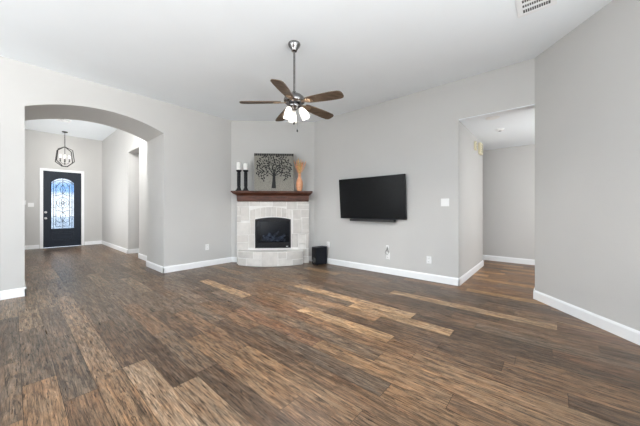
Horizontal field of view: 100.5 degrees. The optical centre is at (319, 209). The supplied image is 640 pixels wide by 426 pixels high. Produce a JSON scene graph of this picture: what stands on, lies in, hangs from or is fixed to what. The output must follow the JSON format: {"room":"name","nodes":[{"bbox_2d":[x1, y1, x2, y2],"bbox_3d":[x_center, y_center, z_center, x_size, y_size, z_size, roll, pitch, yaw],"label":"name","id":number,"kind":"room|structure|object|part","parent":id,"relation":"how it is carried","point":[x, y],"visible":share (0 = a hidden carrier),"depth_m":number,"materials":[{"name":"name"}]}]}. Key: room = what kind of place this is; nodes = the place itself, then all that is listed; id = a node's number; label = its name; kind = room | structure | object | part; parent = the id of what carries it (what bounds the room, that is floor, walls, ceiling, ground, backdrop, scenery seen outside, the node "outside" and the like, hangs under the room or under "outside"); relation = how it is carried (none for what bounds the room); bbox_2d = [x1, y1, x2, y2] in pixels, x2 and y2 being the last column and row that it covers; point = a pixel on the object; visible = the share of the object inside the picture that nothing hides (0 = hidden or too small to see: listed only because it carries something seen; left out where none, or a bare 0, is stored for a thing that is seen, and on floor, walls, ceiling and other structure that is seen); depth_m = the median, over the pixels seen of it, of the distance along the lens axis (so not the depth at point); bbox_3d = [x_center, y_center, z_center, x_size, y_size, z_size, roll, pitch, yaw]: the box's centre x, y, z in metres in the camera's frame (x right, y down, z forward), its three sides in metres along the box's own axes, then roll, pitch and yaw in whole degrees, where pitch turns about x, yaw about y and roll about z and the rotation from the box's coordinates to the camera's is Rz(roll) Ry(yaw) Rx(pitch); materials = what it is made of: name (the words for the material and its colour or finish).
{"room":"living room","nodes":[
{"label":"living room","id":0,"kind":"room"},
{"bbox_2d":[25,129,101,248],"bbox_3d":[-7.502,-0.595,8.552,0.140,3.450,3.500,0,0,41],"label":"wall","id":1,"kind":"structure","parent":0,"point":[40,147],"depth_m":8.06,"materials":[{"name":"paint"}]},
{"bbox_2d":[43,171,80,247],"bbox_3d":[-7.811,-0.011,8.085,0.115,2.259,0.832,0,0,41],"label":"door","id":2,"kind":"structure","parent":1,"relation":"in","point":[53,237],"depth_m":8.06,"materials":[{"name":"black paint"}]},
{"bbox_3d":[-7.817,0.800,8.088,0.012,0.250,0.497,0,0,41],"label":"panel","id":3,"kind":"part","parent":2,"relation":"part of","materials":[{"name":"blue paint"}]},
{"bbox_3d":[-7.821,-0.194,8.092,0.021,1.546,0.541,0,0,41],"label":"glass moulding","id":4,"kind":"part","parent":2,"relation":"part of","materials":[{"name":"blue paint"}]},
{"bbox_2d":[40,168,83,248],"bbox_3d":[-7.858,-0.040,8.126,0.160,2.340,0.970,0,0,41],"label":"trim","id":5,"kind":"structure","parent":1,"relation":"attached to","point":[41,169],"depth_m":7.99,"materials":[{"name":"white paint"}]},
{"bbox_2d":[25,119,116,140],"bbox_3d":[-5.590,-2.320,6.895,5.320,0.100,3.500,0,0,41],"label":"ceiling","id":6,"kind":"structure","parent":0,"point":[76,128],"depth_m":7.45,"materials":[{"name":"paint"}]},
{"bbox_2d":[56,119,71,122],"bbox_3d":[-6.495,-2.265,6.752,0.300,0.010,0.260,0,0,41],"label":"ceiling vent","id":7,"kind":"object","parent":6,"relation":"in","point":[62,120],"visible":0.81,"depth_m":6.75,"materials":[{"name":"white paint"}]},
{"bbox_2d":[55,131,74,166],"bbox_3d":[-7.438,-1.761,7.755,0.392,1.017,0.391,0,0,41],"label":"pendant lantern","id":8,"kind":"object","parent":6,"relation":"hanging from","point":[64,132],"visible":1,"depth_m":7.74,"materials":[{"name":"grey metal"}]},
{"bbox_2d":[0,56,230,290],"bbox_3d":[-4.735,-0.595,3.163,0.900,3.450,7.580,0,0,41],"label":"wall","id":9,"kind":"structure","parent":0,"point":[189,150],"depth_m":4.75,"materials":[{"name":"paint"}]},
{"bbox_2d":[0,257,230,299],"bbox_3d":[-4.732,1.074,3.167,0.930,0.112,7.590,0,0,41],"label":"baseboard","id":10,"kind":"structure","parent":9,"relation":"attached to","point":[19,292],"depth_m":4.91,"materials":[{"name":"white paint"}]},
{"bbox_2d":[102,129,146,255],"bbox_3d":[-5.195,-0.595,7.214,5.100,3.450,0.240,0,0,41],"label":"wall","id":11,"kind":"structure","parent":0,"point":[124,154],"depth_m":7.03,"materials":[{"name":"paint"}]},
{"bbox_2d":[25,240,146,260],"bbox_3d":[-5.850,1.074,6.458,5.100,0.112,2.240,0,0,41],"label":"baseboard","id":12,"kind":"structure","parent":11,"relation":"attached to","point":[128,251],"depth_m":7.53,"materials":[{"name":"white paint"}]},
{"bbox_2d":[231,121,313,256],"bbox_3d":[-1.023,-0.420,5.846,1.790,3.100,0.120,0,0,-3],"label":"wall","id":13,"kind":"structure","parent":0,"point":[248,138],"depth_m":5.78,"materials":[{"name":"paint"}]},
{"bbox_2d":[231,256,311,261],"bbox_3d":[-1.019,1.074,5.778,1.790,0.112,0.015,0,0,-3],"label":"baseboard","id":14,"kind":"structure","parent":13,"relation":"attached to","point":[233,259],"depth_m":5.72,"materials":[{"name":"white paint"}]},
{"bbox_2d":[0,0,611,121],"bbox_3d":[-1.100,-1.980,0.807,7.720,0.120,8.980,0,0,41],"label":"ceiling","id":15,"kind":"structure","parent":0,"point":[210,57],"depth_m":3.09,"materials":[{"name":"paint"}]},
{"bbox_2d":[240,40,343,131],"bbox_3d":[-0.328,-1.402,3.061,1.163,1.034,1.174,0,0,0],"label":"ceiling fan","id":16,"kind":"object","parent":15,"relation":"hanging from","point":[295,101],"visible":1,"depth_m":3.02,"materials":[{"name":"silver metal"}]},
{"bbox_3d":[-0.680,-1.221,3.034,0.460,0.054,0.139,0,0,-8],"label":"blade","id":17,"kind":"part","parent":16,"relation":"part of","materials":[{"name":"brown wood"}]},
{"bbox_3d":[-0.459,-1.221,3.429,0.139,0.054,0.460,0,0,-26],"label":"blade","id":18,"kind":"part","parent":16,"relation":"part of","materials":[{"name":"brown wood"}]},
{"bbox_3d":[-0.373,-1.221,2.703,0.139,0.054,0.460,0,0,10],"label":"blade","id":19,"kind":"part","parent":16,"relation":"part of","materials":[{"name":"brown wood"}]},
{"bbox_3d":[-0.365,-1.100,3.020,0.107,0.139,0.108,0,0,0],"label":"lamp shade","id":20,"kind":"part","parent":16,"relation":"part of","materials":[{"name":"white glass"}]},
{"bbox_3d":[-0.335,-1.105,3.200,0.107,0.151,0.130,0,0,0],"label":"lamp shade","id":21,"kind":"part","parent":16,"relation":"part of","materials":[{"name":"white glass"}]},
{"bbox_3d":[-0.176,-1.105,3.060,0.132,0.151,0.108,0,0,0],"label":"lamp shade","id":22,"kind":"part","parent":16,"relation":"part of","materials":[{"name":"white glass"}]},
{"bbox_3d":[-0.016,-1.221,3.341,0.460,0.054,0.139,0,0,-44],"label":"blade","id":23,"kind":"part","parent":16,"relation":"part of","materials":[{"name":"brown wood"}]},
{"bbox_3d":[0.038,-1.221,2.892,0.460,0.054,0.139,0,0,28],"label":"blade","id":24,"kind":"part","parent":16,"relation":"part of","materials":[{"name":"brown wood"}]},
{"bbox_2d":[515,0,556,17],"bbox_3d":[1.964,-1.915,2.420,0.290,0.010,0.390,0,0,41],"label":"ceiling vent","id":25,"kind":"object","parent":15,"relation":"in","point":[524,7],"visible":1,"depth_m":2.50,"materials":[{"name":"white paint"}]},
{"bbox_2d":[0,244,639,425],"bbox_3d":[-2.341,1.190,3.635,14.300,0.120,11.773,0,0,41],"label":"floor","id":26,"kind":"structure","parent":0,"point":[98,335],"depth_m":2.15,"materials":[{"name":"brown wood"}]},
{"bbox_2d":[231,191,312,266],"bbox_3d":[-0.994,0.372,5.618,1.666,1.515,0.738,0,0,-3],"label":"fireplace","id":27,"kind":"object","parent":26,"relation":"on","point":[272,226],"visible":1,"depth_m":5.57,"materials":[{"name":"stone"}]},
{"bbox_2d":[235,170,241,190],"bbox_3d":[-1.677,-0.603,5.497,0.112,0.430,0.112,0,0,-3],"label":"candle holder","id":28,"kind":"object","parent":27,"relation":"on","point":[238,171],"visible":0.95,"depth_m":5.47,"materials":[{"name":"black metal"}]},
{"bbox_2d":[237,162,240,169],"bbox_3d":[-1.677,-0.902,5.497,0.090,0.165,0.090,0,0,41],"label":"pillar candle","id":29,"kind":"object","parent":28,"relation":"on","point":[238,163],"visible":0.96,"depth_m":5.46,"materials":[{"name":"white wax"}]},
{"bbox_2d":[242,170,248,190],"bbox_3d":[-1.537,-0.603,5.505,0.112,0.430,0.112,0,0,-3],"label":"candle holder","id":30,"kind":"object","parent":27,"relation":"on","point":[244,171],"visible":1,"depth_m":5.48,"materials":[{"name":"black metal"}]},
{"bbox_2d":[243,163,247,169],"bbox_3d":[-1.537,-0.892,5.505,0.090,0.146,0.090,0,0,41],"label":"pillar candle","id":31,"kind":"object","parent":30,"relation":"on","point":[245,165],"visible":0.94,"depth_m":5.47,"materials":[{"name":"white wax"}]},
{"bbox_3d":[-0.986,0.483,5.582,0.743,0.643,0.026,0,0,-3],"label":"firebox frame","id":32,"kind":"part","parent":27,"relation":"part of","materials":[{"name":"black metal"}]},
{"bbox_2d":[254,153,293,190],"bbox_3d":[-0.954,-0.775,5.525,0.810,0.775,0.044,0,0,-3],"label":"wall art","id":33,"kind":"object","parent":27,"relation":"on","point":[272,171],"visible":1,"depth_m":5.50,"materials":[{"name":"grey metal"}]},
{"bbox_2d":[296,174,302,190],"bbox_3d":[-0.430,-0.560,5.585,0.147,0.345,0.147,0,0,41],"label":"vase","id":34,"kind":"object","parent":27,"relation":"on","point":[299,183],"visible":0.96,"depth_m":5.54,"materials":[{"name":"ceramic"}]},
{"bbox_2d":[294,158,305,174],"bbox_3d":[-0.422,-0.877,5.583,0.262,0.408,0.125,0,0,-3],"label":"bouquet","id":35,"kind":"object","parent":34,"relation":"in","point":[299,166],"visible":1,"depth_m":5.57,"materials":[{"name":"plant"}]},
{"bbox_2d":[312,246,326,264],"bbox_3d":[-0.016,0.948,5.503,0.288,0.365,0.165,0,0,-38],"label":"subwoofer","id":36,"kind":"object","parent":26,"relation":"on","point":[319,253],"visible":1,"depth_m":5.43,"materials":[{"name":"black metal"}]},
{"bbox_3d":[-0.119,0.942,5.423,0.010,0.345,0.157,0,0,-38],"label":"panel","id":37,"kind":"part","parent":36,"relation":"part of","materials":[{"name":"black plastic"}]},
{"bbox_2d":[314,58,534,277],"bbox_3d":[1.870,-0.420,5.340,3.908,3.100,1.860,0,0,41],"label":"wall","id":38,"kind":"structure","parent":0,"point":[421,136],"depth_m":4.42,"materials":[{"name":"paint"}]},
{"bbox_2d":[350,219,395,221],"bbox_3d":[0.945,0.195,4.839,0.920,0.044,0.107,0,0,41],"label":"soundbar","id":39,"kind":"object","parent":38,"relation":"attached to","point":[368,220],"visible":1,"depth_m":4.75,"materials":[{"name":"black plastic"}]},
{"bbox_2d":[339,174,406,219],"bbox_3d":[0.919,-0.211,4.863,1.360,0.765,0.105,0,0,41],"label":"television","id":40,"kind":"object","parent":38,"relation":"attached to","point":[376,197],"visible":1,"depth_m":4.78,"materials":[{"name":"black plastic"}]},
{"bbox_2d":[427,256,430,263],"bbox_3d":[1.729,0.800,4.225,0.074,0.118,0.009,0,0,41],"label":"wall outlet","id":41,"kind":"object","parent":38,"relation":"attached to","point":[428,257],"visible":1,"depth_m":4.22,"materials":[{"name":"white plastic"}]},
{"bbox_2d":[327,255,534,298],"bbox_3d":[2.775,1.074,5.048,5.418,0.112,2.635,0,0,41],"label":"baseboard","id":42,"kind":"structure","parent":38,"relation":"attached to","point":[393,271],"depth_m":4.73,"materials":[{"name":"white paint"}]},
{"bbox_2d":[441,198,448,205],"bbox_3d":[1.910,-0.110,4.067,0.118,0.118,0.010,0,0,41],"label":"light switch","id":43,"kind":"object","parent":38,"relation":"attached to","point":[444,202],"visible":1,"depth_m":4.06,"materials":[{"name":"white plastic"}]},
{"bbox_2d":[478,142,482,154],"bbox_3d":[3.060,-1.155,5.063,0.052,0.210,0.200,0,0,41],"label":"door chime","id":44,"kind":"object","parent":38,"relation":"attached to","point":[480,145],"visible":1,"depth_m":5.00,"materials":[{"name":"beige plastic"}]},
{"bbox_2d":[459,104,534,150],"bbox_3d":[3.121,-1.376,4.862,4.750,0.108,2.764,0,0,41],"label":"ceiling","id":45,"kind":"structure","parent":0,"point":[518,123],"depth_m":4.31,"materials":[{"name":"paint"}]},
{"bbox_2d":[483,144,534,259],"bbox_3d":[3.942,-0.130,5.847,4.700,2.520,0.100,0,0,41],"label":"wall","id":46,"kind":"structure","parent":0,"point":[508,173],"depth_m":5.69,"materials":[{"name":"paint"}]},
{"bbox_2d":[535,0,639,330],"bbox_3d":[3.340,-0.420,2.326,2.160,3.100,5.989,0,0,32],"label":"wall","id":47,"kind":"structure","parent":0,"point":[587,83],"depth_m":2.63,"materials":[{"name":"paint"}]},
{"bbox_2d":[534,290,639,344],"bbox_3d":[1.498,1.074,-1.123,1.578,0.112,9.196,0,0,25],"label":"baseboard","id":48,"kind":"structure","parent":47,"relation":"attached to","point":[630,334],"depth_m":2.61,"materials":[{"name":"white paint"}]},
{"label":"outside","id":49,"kind":"structure","parent":0,"visible":0},
{"bbox_2d":[48,216,75,247],"bbox_3d":[-24.993,1.165,25.626,48.660,0.050,22.000,0,0,41],"label":"ground porch","id":50,"kind":"structure","parent":49,"point":[65,224],"depth_m":23.51,"materials":[{"name":"concrete"}]}
]}

